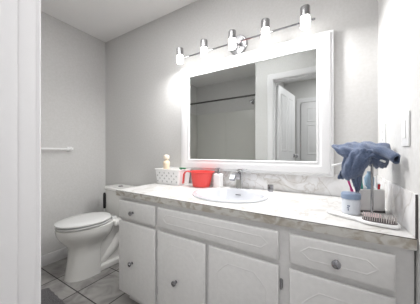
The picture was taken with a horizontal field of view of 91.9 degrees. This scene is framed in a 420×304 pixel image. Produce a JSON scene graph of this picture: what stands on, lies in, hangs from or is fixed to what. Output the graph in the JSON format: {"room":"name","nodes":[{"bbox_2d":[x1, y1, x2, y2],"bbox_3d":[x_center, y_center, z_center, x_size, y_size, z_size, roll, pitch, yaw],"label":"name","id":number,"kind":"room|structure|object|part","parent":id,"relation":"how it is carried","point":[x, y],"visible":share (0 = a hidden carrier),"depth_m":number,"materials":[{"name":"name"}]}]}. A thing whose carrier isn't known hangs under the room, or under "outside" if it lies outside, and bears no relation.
{"room":"bathroom","nodes":[
{"label":"bathroom","id":0,"kind":"room"},
{"bbox_2d":[41,11,104,255],"bbox_3d":[-1.878,-0.130,1.594,0.100,2.448,2.160,0,0,31],"label":"wall","id":1,"kind":"structure","parent":0,"point":[72,59],"depth_m":2.15,"materials":[{"name":"paint"}]},
{"bbox_2d":[41,247,67,266],"bbox_3d":[-1.607,1.042,1.942,0.014,0.105,1.284,0,0,31],"label":"baseboard","id":2,"kind":"structure","parent":1,"relation":"attached to","point":[52,257],"depth_m":2.02,"materials":[{"name":"white paint"}]},
{"bbox_2d":[41,147,72,150],"bbox_3d":[-1.589,-0.038,1.920,0.066,0.044,0.539,0,0,31],"label":"towel bar","id":3,"kind":"object","parent":1,"relation":"attached to","point":[67,148],"visible":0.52,"depth_m":2.06,"materials":[{"name":"white plastic"}]},
{"bbox_2d":[41,257,138,303],"bbox_3d":[-0.314,1.124,0.330,4.077,0.060,2.950,0,0,31],"label":"floor","id":4,"kind":"structure","parent":0,"point":[102,288],"depth_m":1.66,"materials":[{"name":"tile"}]},
{"bbox_2d":[41,288,64,303],"bbox_3d":[-1.094,1.082,1.198,0.854,0.024,0.509,0,0,33],"label":"bath mat","id":5,"kind":"object","parent":4,"relation":"on","point":[47,296],"visible":0.56,"depth_m":1.50,"materials":[{"name":"grey fabric"}]},
{"bbox_2d":[54,184,135,282],"bbox_3d":[-1.069,0.721,1.943,0.397,0.746,0.679,0,0,36],"label":"toilet","id":6,"kind":"object","parent":4,"relation":"on","point":[91,240],"visible":0.82,"depth_m":1.79,"materials":[{"name":"white ceramic"}]},
{"bbox_3d":[-1.146,0.640,1.855,0.372,0.017,0.443,0,0,35],"label":"seat","id":7,"kind":"part","parent":6,"relation":"part of","materials":[{"name":"white plastic"}]},
{"bbox_3d":[-1.146,0.611,1.855,0.374,0.026,0.447,0,0,35],"label":"lid","id":8,"kind":"part","parent":6,"relation":"part of","materials":[{"name":"white plastic"}]},
{"bbox_3d":[-1.139,0.873,1.865,0.364,0.443,0.464,0,0,35],"label":"bowl","id":9,"kind":"part","parent":6,"relation":"part of","materials":[{"name":"white ceramic"}]},
{"bbox_3d":[-0.926,0.521,2.139,0.372,0.254,0.180,0,0,35],"label":"tank","id":10,"kind":"part","parent":6,"relation":"part of","materials":[{"name":"white ceramic"}]},
{"bbox_3d":[-0.929,0.376,2.136,0.392,0.034,0.202,0,0,35],"label":"tank lid","id":11,"kind":"part","parent":6,"relation":"part of","materials":[{"name":"white ceramic"}]},
{"bbox_2d":[103,192,105,211],"bbox_3d":[-1.221,0.779,2.350,0.084,0.630,0.084,0,0,31],"label":"toilet brush","id":12,"kind":"object","parent":4,"relation":"on","point":[104,193],"visible":0.27,"depth_m":2.34,"materials":[{"name":"black plastic"}]},
{"bbox_2d":[119,196,413,303],"bbox_3d":[0.125,0.702,1.255,1.543,0.782,0.553,0,0,32],"label":"vanity cabinet","id":13,"kind":"object","parent":4,"relation":"on","point":[169,254],"visible":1,"depth_m":0.95,"materials":[{"name":"paint"}]},
{"bbox_3d":[-0.495,0.399,1.367,0.364,0.123,0.022,0,0,32],"label":"drawer","id":14,"kind":"part","parent":13,"relation":"part of","materials":[{"name":"paint"}]},
{"bbox_3d":[-0.495,0.732,1.367,0.364,0.500,0.022,0,0,32],"label":"door","id":15,"kind":"part","parent":13,"relation":"part of","materials":[{"name":"paint"}]},
{"bbox_3d":[-0.170,0.732,1.163,0.351,0.500,0.024,0,0,32],"label":"door","id":16,"kind":"part","parent":13,"relation":"part of","materials":[{"name":"paint"}]},
{"bbox_3d":[-0.012,0.398,1.063,0.725,0.121,0.024,0,0,32],"label":"false drawer","id":17,"kind":"part","parent":13,"relation":"part of","materials":[{"name":"paint"}]},
{"bbox_3d":[0.147,0.732,0.963,0.350,0.500,0.024,0,0,32],"label":"door","id":18,"kind":"part","parent":13,"relation":"part of","materials":[{"name":"paint"}]},
{"bbox_2d":[116,183,417,250],"bbox_3d":[0.129,0.291,1.302,1.576,0.037,0.621,0,0,31],"label":"countertop","id":19,"kind":"structure","parent":13,"relation":"on","point":[303,211],"depth_m":0.97,"materials":[{"name":"stone"}]},
{"bbox_2d":[155,167,189,184],"bbox_3d":[-0.328,0.207,1.801,0.292,0.130,0.182,0,0,31],"label":"storage basket","id":20,"kind":"object","parent":19,"relation":"on","point":[172,176],"visible":0.97,"depth_m":1.73,"materials":[{"name":"white plastic"}]},
{"bbox_2d":[163,155,169,168],"bbox_3d":[-0.390,0.143,1.820,0.062,0.247,0.062,0,0,31],"label":"lotion bottle","id":21,"kind":"object","parent":20,"relation":"in","point":[166,163],"visible":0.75,"depth_m":1.80,"materials":[{"name":"beige plastic"}]},
{"bbox_2d":[182,170,214,187],"bbox_3d":[-0.088,0.210,1.642,0.260,0.124,0.173,0,0,31],"label":"pitcher","id":22,"kind":"object","parent":19,"relation":"on","point":[200,178],"visible":1,"depth_m":1.57,"materials":[{"name":"red plastic"}]},
{"bbox_3d":[-0.190,0.200,1.653,0.066,0.104,0.036,0,0,10],"label":"handle","id":23,"kind":"part","parent":22,"relation":"part of","materials":[{"name":"red plastic"}]},
{"bbox_2d":[213,168,222,187],"bbox_3d":[0.062,0.197,1.597,0.062,0.151,0.076,0,0,31],"label":"soap dispenser","id":24,"kind":"object","parent":19,"relation":"on","point":[217,177],"visible":1,"depth_m":1.58,"materials":[{"name":"white plastic"}]},
{"bbox_2d":[192,188,267,202],"bbox_3d":[0.119,0.334,1.297,0.490,0.147,0.400,0,0,31],"label":"sink","id":25,"kind":"object","parent":19,"relation":"in","point":[223,195],"visible":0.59,"depth_m":1.42,"materials":[{"name":"white ceramic"}]},
{"bbox_2d":[229,169,250,189],"bbox_3d":[0.192,0.197,1.478,0.170,0.150,0.169,0,0,31],"label":"faucet","id":26,"kind":"object","parent":19,"relation":"on","point":[238,175],"visible":0.98,"depth_m":1.50,"materials":[{"name":"silver metal"}]},
{"bbox_3d":[0.186,0.175,1.468,0.034,0.057,0.146,0,0,30],"label":"spout","id":27,"kind":"part","parent":26,"relation":"part of","materials":[{"name":"silver metal"}]},
{"bbox_2d":[266,184,274,193],"bbox_3d":[0.409,0.244,1.375,0.058,0.056,0.058,0,0,31],"label":"cap","id":28,"kind":"object","parent":19,"relation":"on","point":[270,186],"visible":1,"depth_m":1.36,"materials":[{"name":"white plastic"}]},
{"bbox_2d":[341,191,360,214],"bbox_3d":[0.631,0.226,0.910,0.074,0.093,0.074,0,0,31],"label":"jar","id":29,"kind":"object","parent":19,"relation":"on","point":[350,200],"visible":0.99,"depth_m":0.88,"materials":[{"name":"white plastic"}]},
{"bbox_3d":[0.631,0.192,0.910,0.074,0.026,0.074,0,0,30],"label":"lid","id":30,"kind":"part","parent":29,"relation":"part of","materials":[{"name":"blue plastic"}]},
{"bbox_2d":[332,160,385,217],"bbox_3d":[0.654,0.147,0.896,0.068,0.250,0.193,0,0,-43],"label":"towel stand","id":31,"kind":"object","parent":19,"relation":"on","point":[384,161],"visible":0.49,"depth_m":0.86,"materials":[{"name":"silver metal"}]},
{"bbox_3d":[0.644,0.044,0.887,0.036,0.044,0.193,0,0,-43],"label":"cross arm","id":32,"kind":"part","parent":31,"relation":"part of","materials":[{"name":"silver metal"}]},
{"bbox_2d":[331,141,400,192],"bbox_3d":[0.661,0.062,0.895,0.216,0.233,0.248,0,0,31],"label":"hand towel","id":33,"kind":"object","parent":31,"relation":"on","point":[357,157],"visible":1,"depth_m":0.87,"materials":[{"name":"blue fabric"}]},
{"bbox_2d":[327,210,400,229],"bbox_3d":[0.595,0.254,0.812,0.245,0.036,0.079,0,0,45],"label":"hairbrush","id":34,"kind":"object","parent":19,"relation":"on","point":[379,222],"visible":1,"depth_m":0.76,"materials":[{"name":"white plastic"}]},
{"bbox_2d":[362,216,397,224],"bbox_3d":[0.639,0.256,0.767,0.104,0.005,0.062,0,0,40],"label":"cushion","id":35,"kind":"object","parent":34,"relation":"on","point":[367,220],"depth_m":0.75,"materials":[{"name":"plastic"}]},
{"bbox_2d":[352,187,384,212],"bbox_3d":[0.740,0.220,0.951,0.116,0.105,0.070,0,0,9],"label":"toothbrush holder","id":36,"kind":"object","parent":19,"relation":"on","point":[378,194],"visible":0.56,"depth_m":0.92,"materials":[{"name":"white ceramic"}]},
{"bbox_2d":[364,171,374,188],"bbox_3d":[0.754,0.172,0.961,0.040,0.166,0.040,0,0,31],"label":"mouthwash bottle","id":37,"kind":"object","parent":36,"relation":"in","point":[367,179],"visible":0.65,"depth_m":0.95,"materials":[{"name":"blue plastic"}]},
{"bbox_2d":[377,175,417,238],"bbox_3d":[0.808,0.202,0.906,0.006,0.140,0.617,0,0,31],"label":"side splash","id":38,"kind":"object","parent":19,"relation":"on","point":[400,202],"visible":0.8,"depth_m":0.75,"materials":[{"name":"white stone"}]},
{"bbox_3d":[0.458,0.404,0.737,0.031,0.031,0.030,0,0,32],"label":"knob","id":39,"kind":"part","parent":13,"relation":"part of","materials":[{"name":"silver metal"}]},
{"bbox_3d":[0.472,0.398,0.758,0.331,0.121,0.024,0,0,32],"label":"drawer","id":40,"kind":"part","parent":13,"relation":"part of","materials":[{"name":"paint"}]},
{"bbox_3d":[0.472,0.732,0.758,0.331,0.500,0.024,0,0,32],"label":"door","id":41,"kind":"part","parent":13,"relation":"part of","materials":[{"name":"paint"}]},
{"bbox_2d":[41,0,196,41],"bbox_3d":[-0.314,-1.384,0.330,4.077,0.060,2.950,0,0,31],"label":"ceiling","id":42,"kind":"structure","parent":0,"point":[104,20],"depth_m":1.96,"materials":[{"name":"white paint"}]},
{"bbox_2d":[105,0,377,212],"bbox_3d":[0.409,-0.130,1.558,4.077,2.448,0.100,0,0,31],"label":"wall","id":43,"kind":"structure","parent":0,"point":[143,73],"depth_m":1.85,"materials":[{"name":"paint"}]},
{"bbox_2d":[177,4,315,63],"bbox_3d":[0.194,-0.847,1.538,1.075,0.153,0.150,0,0,31],"label":"vanity light","id":44,"kind":"object","parent":43,"relation":"attached to","point":[237,44],"visible":0.99,"depth_m":1.48,"materials":[{"name":"white glass"}]},
{"bbox_2d":[177,47,183,63],"bbox_3d":[-0.253,-0.834,1.762,0.057,0.128,0.081,0,0,30],"label":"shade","id":45,"kind":"object","parent":44,"relation":"attached to","point":[180,57],"depth_m":1.73,"materials":[{"name":"white glass"}]},
{"bbox_2d":[201,39,207,57],"bbox_3d":[-0.041,-0.834,1.637,0.057,0.128,0.081,0,0,30],"label":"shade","id":46,"kind":"object","parent":44,"relation":"attached to","point":[204,43],"depth_m":1.60,"materials":[{"name":"white glass"}]},
{"bbox_2d":[228,29,235,49],"bbox_3d":[0.170,-0.834,1.513,0.057,0.128,0.081,0,0,30],"label":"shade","id":47,"kind":"object","parent":44,"relation":"attached to","point":[232,32],"depth_m":1.48,"materials":[{"name":"white glass"}]},
{"bbox_3d":[0.220,-0.847,1.596,0.152,0.152,0.024,0,0,30],"label":"wall plate","id":48,"kind":"part","parent":44,"relation":"part of","materials":[{"name":"silver metal"}]},
{"bbox_2d":[261,18,269,40],"bbox_3d":[0.382,-0.834,1.388,0.057,0.128,0.081,0,0,30],"label":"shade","id":49,"kind":"object","parent":44,"relation":"attached to","point":[265,22],"depth_m":1.36,"materials":[{"name":"white glass"}]},
{"bbox_2d":[300,4,309,29],"bbox_3d":[0.593,-0.834,1.264,0.057,0.128,0.081,0,0,30],"label":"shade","id":50,"kind":"object","parent":44,"relation":"attached to","point":[305,9],"depth_m":1.23,"materials":[{"name":"white glass"}]},
{"bbox_2d":[181,29,333,176],"bbox_3d":[0.254,-0.304,1.564,1.194,0.913,0.046,0,0,31],"label":"wall mirror","id":51,"kind":"object","parent":43,"relation":"attached to","point":[270,109],"visible":0.93,"depth_m":1.47,"materials":[{"name":"white paint"}]},
{"bbox_2d":[189,49,315,161],"bbox_3d":[0.252,-0.304,1.560,1.024,0.743,0.006,0,0,30],"label":"mirror glass","id":52,"kind":"object","parent":51,"relation":"attached to","point":[263,108],"depth_m":1.50,"materials":[{"name":"silver mirror"}]},
{"bbox_2d":[173,167,376,196],"bbox_3d":[0.283,0.205,1.567,1.568,0.134,0.011,0,0,31],"label":"backsplash","id":53,"kind":"structure","parent":43,"relation":"attached to","point":[331,186],"depth_m":1.39,"materials":[{"name":"white stone"}]},
{"bbox_2d":[347,180,353,191],"bbox_3d":[0.674,0.191,0.962,0.051,0.128,0.020,0,0,6],"label":"toothbrush","id":54,"kind":"object","parent":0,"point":[348,182],"visible":0.54,"depth_m":0.96,"materials":[{"name":"pink plastic"}]},
{"bbox_2d":[378,0,419,303],"bbox_3d":[0.685,-0.130,0.592,0.100,2.448,1.284,0,0,31],"label":"wall","id":55,"kind":"structure","parent":0,"point":[398,20],"depth_m":0.80,"materials":[{"name":"paint"}]},
{"bbox_2d":[381,124,385,142],"bbox_3d":[0.882,-0.084,1.033,0.009,0.118,0.075,0,0,31],"label":"power outlet","id":56,"kind":"object","parent":55,"relation":"attached to","point":[383,127],"visible":0.87,"depth_m":1.02,"materials":[{"name":"white plastic"}]},
{"bbox_2d":[381,129,383,142],"bbox_3d":[0.880,-0.084,1.035,0.004,0.068,0.032,0,0,31],"label":"receptacle","id":57,"kind":"object","parent":56,"relation":"attached to","point":[382,130],"depth_m":1.03,"materials":[{"name":"white plastic"}]},
{"bbox_2d":[401,110,409,145],"bbox_3d":[0.705,-0.084,0.734,0.009,0.122,0.080,0,0,31],"label":"light switch","id":58,"kind":"object","parent":55,"relation":"attached to","point":[405,117],"visible":1,"depth_m":0.72,"materials":[{"name":"white plastic"}]},
{"bbox_3d":[0.387,-0.130,-0.054,2.478,2.448,0.130,0,0,30],"label":"wall","id":59,"kind":"structure","parent":0,"visible":0},
{"bbox_2d":[0,0,35,303],"bbox_3d":[-0.140,0.061,0.257,0.812,2.065,0.134,0,0,31],"label":"trim","id":60,"kind":"structure","parent":59,"relation":"attached to","point":[17,17],"depth_m":0.48,"materials":[{"name":"white paint"}]},
{"bbox_2d":[36,0,40,303],"bbox_3d":[-0.101,0.034,0.323,0.924,2.121,0.022,0,0,31],"label":"trim","id":61,"kind":"structure","parent":59,"relation":"attached to","point":[38,2],"depth_m":0.52,"materials":[{"name":"white paint"}]}
]}

